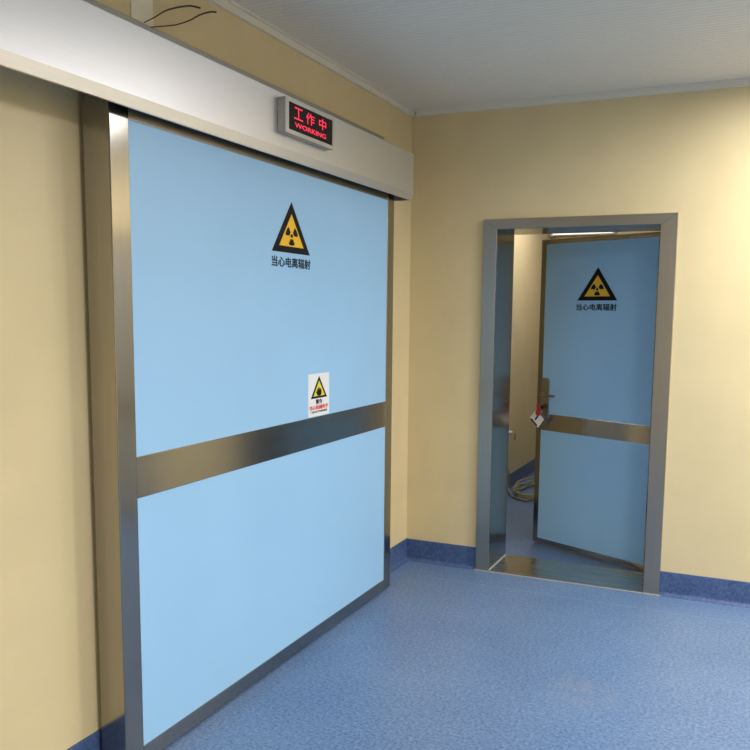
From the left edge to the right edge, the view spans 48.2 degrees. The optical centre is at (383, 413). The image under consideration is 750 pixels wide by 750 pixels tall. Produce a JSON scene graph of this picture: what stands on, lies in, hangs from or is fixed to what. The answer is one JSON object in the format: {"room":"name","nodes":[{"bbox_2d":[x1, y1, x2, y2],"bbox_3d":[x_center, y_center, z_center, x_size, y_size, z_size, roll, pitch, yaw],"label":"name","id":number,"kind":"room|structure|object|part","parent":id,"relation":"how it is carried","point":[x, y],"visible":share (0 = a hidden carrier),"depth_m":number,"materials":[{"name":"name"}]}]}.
{"room":"hospital corridor","nodes":[
{"label":"hospital corridor","id":0,"kind":"room"},
{"bbox_2d":[0,0,550,749],"bbox_3d":[-0.785,-0.223,3.317,0.150,2.780,11.720,4,7,24],"label":"wall","id":1,"kind":"structure","parent":0,"point":[50,689],"depth_m":2.65,"materials":[{"name":"beige paint"}]},
{"bbox_2d":[130,0,152,26],"bbox_3d":[-0.825,-1.431,2.864,0.004,0.203,0.112,4,7,24],"label":"strip","id":2,"kind":"object","parent":1,"relation":"attached to","point":[141,10],"visible":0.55,"depth_m":2.87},
{"bbox_2d":[144,5,200,22],"bbox_3d":[-0.745,-1.416,2.979,0.007,0.150,0.312,4,7,24],"label":"loose wire","id":3,"kind":"object","parent":1,"relation":"attached to","point":[183,5],"visible":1,"depth_m":2.98,"materials":[{"name":"brown"}]},
{"bbox_2d":[151,11,216,27],"bbox_3d":[-0.716,-1.429,3.040,0.007,0.172,0.378,4,7,24],"label":"loose wire","id":4,"kind":"object","parent":1,"relation":"attached to","point":[207,11],"visible":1,"depth_m":3.06,"materials":[{"name":"brown"}]},
{"bbox_2d":[0,0,413,200],"bbox_3d":[-0.887,-1.113,2.529,0.199,0.351,4.701,4,7,24],"label":"track cover","id":5,"kind":"object","parent":1,"relation":"attached to","point":[90,47],"visible":0.98,"depth_m":2.74,"materials":[{"name":"metal"}]},
{"bbox_3d":[-0.968,-1.147,2.561,0.022,0.291,4.694,4,7,24],"label":"backing rail","id":6,"kind":"part","parent":5,"relation":"part of","materials":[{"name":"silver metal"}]},
{"bbox_2d":[278,96,334,150],"bbox_3d":[-0.317,-1.203,3.501,0.042,0.136,0.410,4,7,24],"label":"led sign","id":7,"kind":"object","parent":5,"relation":"attached to","point":[297,120],"visible":1,"depth_m":3.45,"materials":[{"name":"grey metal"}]},
{"bbox_3d":[0.077,-1.308,4.663,0.195,0.250,0.003,4,7,24],"label":"plate","id":8,"kind":"part","parent":5,"relation":"part of","materials":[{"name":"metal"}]},
{"bbox_2d":[66,538,407,749],"bbox_3d":[-1.480,1.288,1.752,0.030,0.138,8.000,4,7,24],"label":"baseboard","id":9,"kind":"structure","parent":1,"relation":"attached to","point":[398,553],"depth_m":5.13,"materials":[{"name":"blue plastic"}]},
{"bbox_2d":[82,94,393,749],"bbox_3d":[-0.452,0.002,3.724,0.106,2.227,2.205,4,7,24],"label":"sliding door","id":10,"kind":"structure","parent":1,"relation":"in","point":[240,297],"depth_m":3.23,"materials":[{"name":"light blue painted panel"},{"name":"brushed stainless steel"}]},
{"bbox_3d":[-0.447,-0.502,3.667,0.102,1.085,2.032,4,7,24],"label":"panel","id":11,"kind":"part","parent":10,"relation":"part of","materials":[{"name":"blue metal"}]},
{"bbox_3d":[-0.439,-1.072,3.598,0.106,0.064,2.032,4,7,24],"label":"rail","id":12,"kind":"part","parent":10,"relation":"part of","materials":[{"name":"silver metal"}]},
{"bbox_3d":[-0.459,0.611,3.800,0.102,0.875,2.032,4,7,24],"label":"panel","id":13,"kind":"part","parent":10,"relation":"part of","materials":[{"name":"blue metal"}]},
{"bbox_3d":[-0.462,1.076,3.855,0.106,0.062,2.032,4,7,24],"label":"rail","id":14,"kind":"part","parent":10,"relation":"part of","materials":[{"name":"silver metal"}]},
{"bbox_2d":[207,0,415,116],"bbox_3d":[-1.451,-1.386,1.431,0.030,0.036,8.000,4,7,24],"label":"trim","id":15,"kind":"structure","parent":1,"relation":"attached to","point":[229,6],"depth_m":3.85,"materials":[{"name":"beige"}]},
{"bbox_2d":[507,459,534,492],"bbox_3d":[0.997,0.657,7.225,0.030,0.138,3.360,4,7,24],"label":"baseboard","id":16,"kind":"structure","parent":1,"relation":"attached to","point":[527,470],"depth_m":7.93,"materials":[{"name":"blue plastic"}]},
{"bbox_2d":[163,474,749,749],"bbox_3d":[2.141,1.404,2.180,6.700,0.120,11.920,4,7,24],"label":"floor","id":17,"kind":"structure","parent":0,"point":[443,657],"depth_m":3.67,"materials":[{"name":"blue plastic"}]},
{"bbox_2d":[508,469,534,501],"bbox_3d":[1.312,0.608,7.381,0.448,0.196,0.713,4,7,24],"label":"cable coil","id":18,"kind":"object","parent":17,"relation":"on","point":[516,490],"visible":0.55,"depth_m":7.38,"materials":[{"name":"beige"}]},
{"bbox_2d":[232,0,749,108],"bbox_3d":[2.171,-1.475,1.835,6.700,0.120,11.920,4,7,24],"label":"ceiling","id":19,"kind":"structure","parent":0,"point":[424,54],"depth_m":3.76,"materials":[{"name":"white paint"}]},
{"bbox_2d":[406,86,749,591],"bbox_3d":[3.153,-0.275,4.089,6.400,2.780,0.360,4,7,24],"label":"wall","id":20,"kind":"structure","parent":0,"point":[687,154],"depth_m":4.66,"materials":[{"name":"beige paint"}]},
{"bbox_2d":[474,212,678,595],"bbox_3d":[1.151,-0.074,5.008,1.098,2.120,0.402,4,7,24],"label":"door frame","id":21,"kind":"structure","parent":20,"relation":"in","point":[498,234],"depth_m":4.98,"materials":[{"name":"silver metal"}]},
{"bbox_3d":[0.619,-0.083,5.048,0.083,2.119,0.021,4,7,24],"label":"casing","id":22,"kind":"part","parent":21,"relation":"part of","materials":[{"name":"silver metal"}]},
{"bbox_3d":[1.087,-1.078,4.721,1.083,0.058,0.021,4,7,24],"label":"head casing","id":23,"kind":"part","parent":21,"relation":"part of","materials":[{"name":"silver metal"}]},
{"bbox_2d":[533,232,660,569],"bbox_3d":[1.347,-0.088,5.343,0.122,2.046,0.933,-5,9,-41],"label":"hinged door","id":24,"kind":"structure","parent":21,"relation":"attached to","point":[598,297],"depth_m":5.34,"materials":[{"name":"blue metal"}]},
{"bbox_2d":[530,404,543,426],"bbox_3d":[1.042,0.015,5.652,0.050,0.164,0.122,-5,9,-41],"label":"tag","id":25,"kind":"object","parent":24,"relation":"hanging from","point":[536,418],"visible":1,"depth_m":5.63,"materials":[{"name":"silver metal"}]},
{"bbox_3d":[1.087,-0.095,5.641,0.011,0.286,0.060,-5,9,-41],"label":"lock plate","id":26,"kind":"part","parent":24,"relation":"part of","materials":[{"name":"silver metal"}]},
{"bbox_3d":[1.093,-0.118,5.582,0.054,0.040,0.132,-5,9,-41],"label":"lever handle","id":27,"kind":"part","parent":24,"relation":"part of","materials":[{"name":"silver metal"}]},
{"bbox_3d":[1.346,0.908,5.491,0.045,0.031,0.824,-5,9,-41],"label":"rail","id":28,"kind":"part","parent":24,"relation":"part of","materials":[{"name":"silver metal"}]},
{"bbox_3d":[1.350,0.521,5.444,0.041,0.749,0.824,-5,9,-41],"label":"panel","id":29,"kind":"part","parent":24,"relation":"part of","materials":[{"name":"blue metal"}]},
{"bbox_3d":[1.361,-0.520,5.319,0.041,1.124,0.824,-5,9,-41],"label":"panel","id":30,"kind":"part","parent":24,"relation":"part of","materials":[{"name":"blue metal"}]},
{"bbox_3d":[1.367,-1.093,5.251,0.045,0.030,0.824,-5,9,-41],"label":"rail","id":31,"kind":"part","parent":24,"relation":"part of","materials":[{"name":"silver metal"}]},
{"bbox_3d":[1.532,-0.025,4.641,0.087,2.119,0.021,4,7,24],"label":"casing","id":32,"kind":"part","parent":21,"relation":"part of","materials":[{"name":"silver metal"}]},
{"bbox_2d":[407,538,749,608],"bbox_3d":[3.059,1.057,4.070,6.400,0.138,0.030,4,7,24],"label":"baseboard","id":33,"kind":"structure","parent":20,"relation":"attached to","point":[711,590],"depth_m":4.71,"materials":[{"name":"blue plastic"}]},
{"bbox_2d":[415,78,749,116],"bbox_3d":[3.101,-1.616,3.743,6.369,0.036,0.030,4,7,24],"label":"trim","id":34,"kind":"structure","parent":20,"relation":"attached to","point":[741,82],"depth_m":4.62,"materials":[{"name":"beige"}]},
{"bbox_2d":[551,231,660,238],"bbox_3d":[4.625,-0.649,7.342,6.400,2.780,0.100,4,7,24],"label":"wall","id":35,"kind":"structure","parent":0,"point":[618,233],"depth_m":8.31,"materials":[{"name":"beige paint"}]},
{"bbox_2d":[550,232,616,236],"bbox_3d":[1.973,-1.775,8.292,0.640,0.042,0.118,4,7,24],"label":"ceiling light","id":36,"kind":"object","parent":35,"relation":"attached to","point":[600,233],"visible":0.63,"depth_m":8.27,"materials":[{"name":"white plastic"}]}
]}

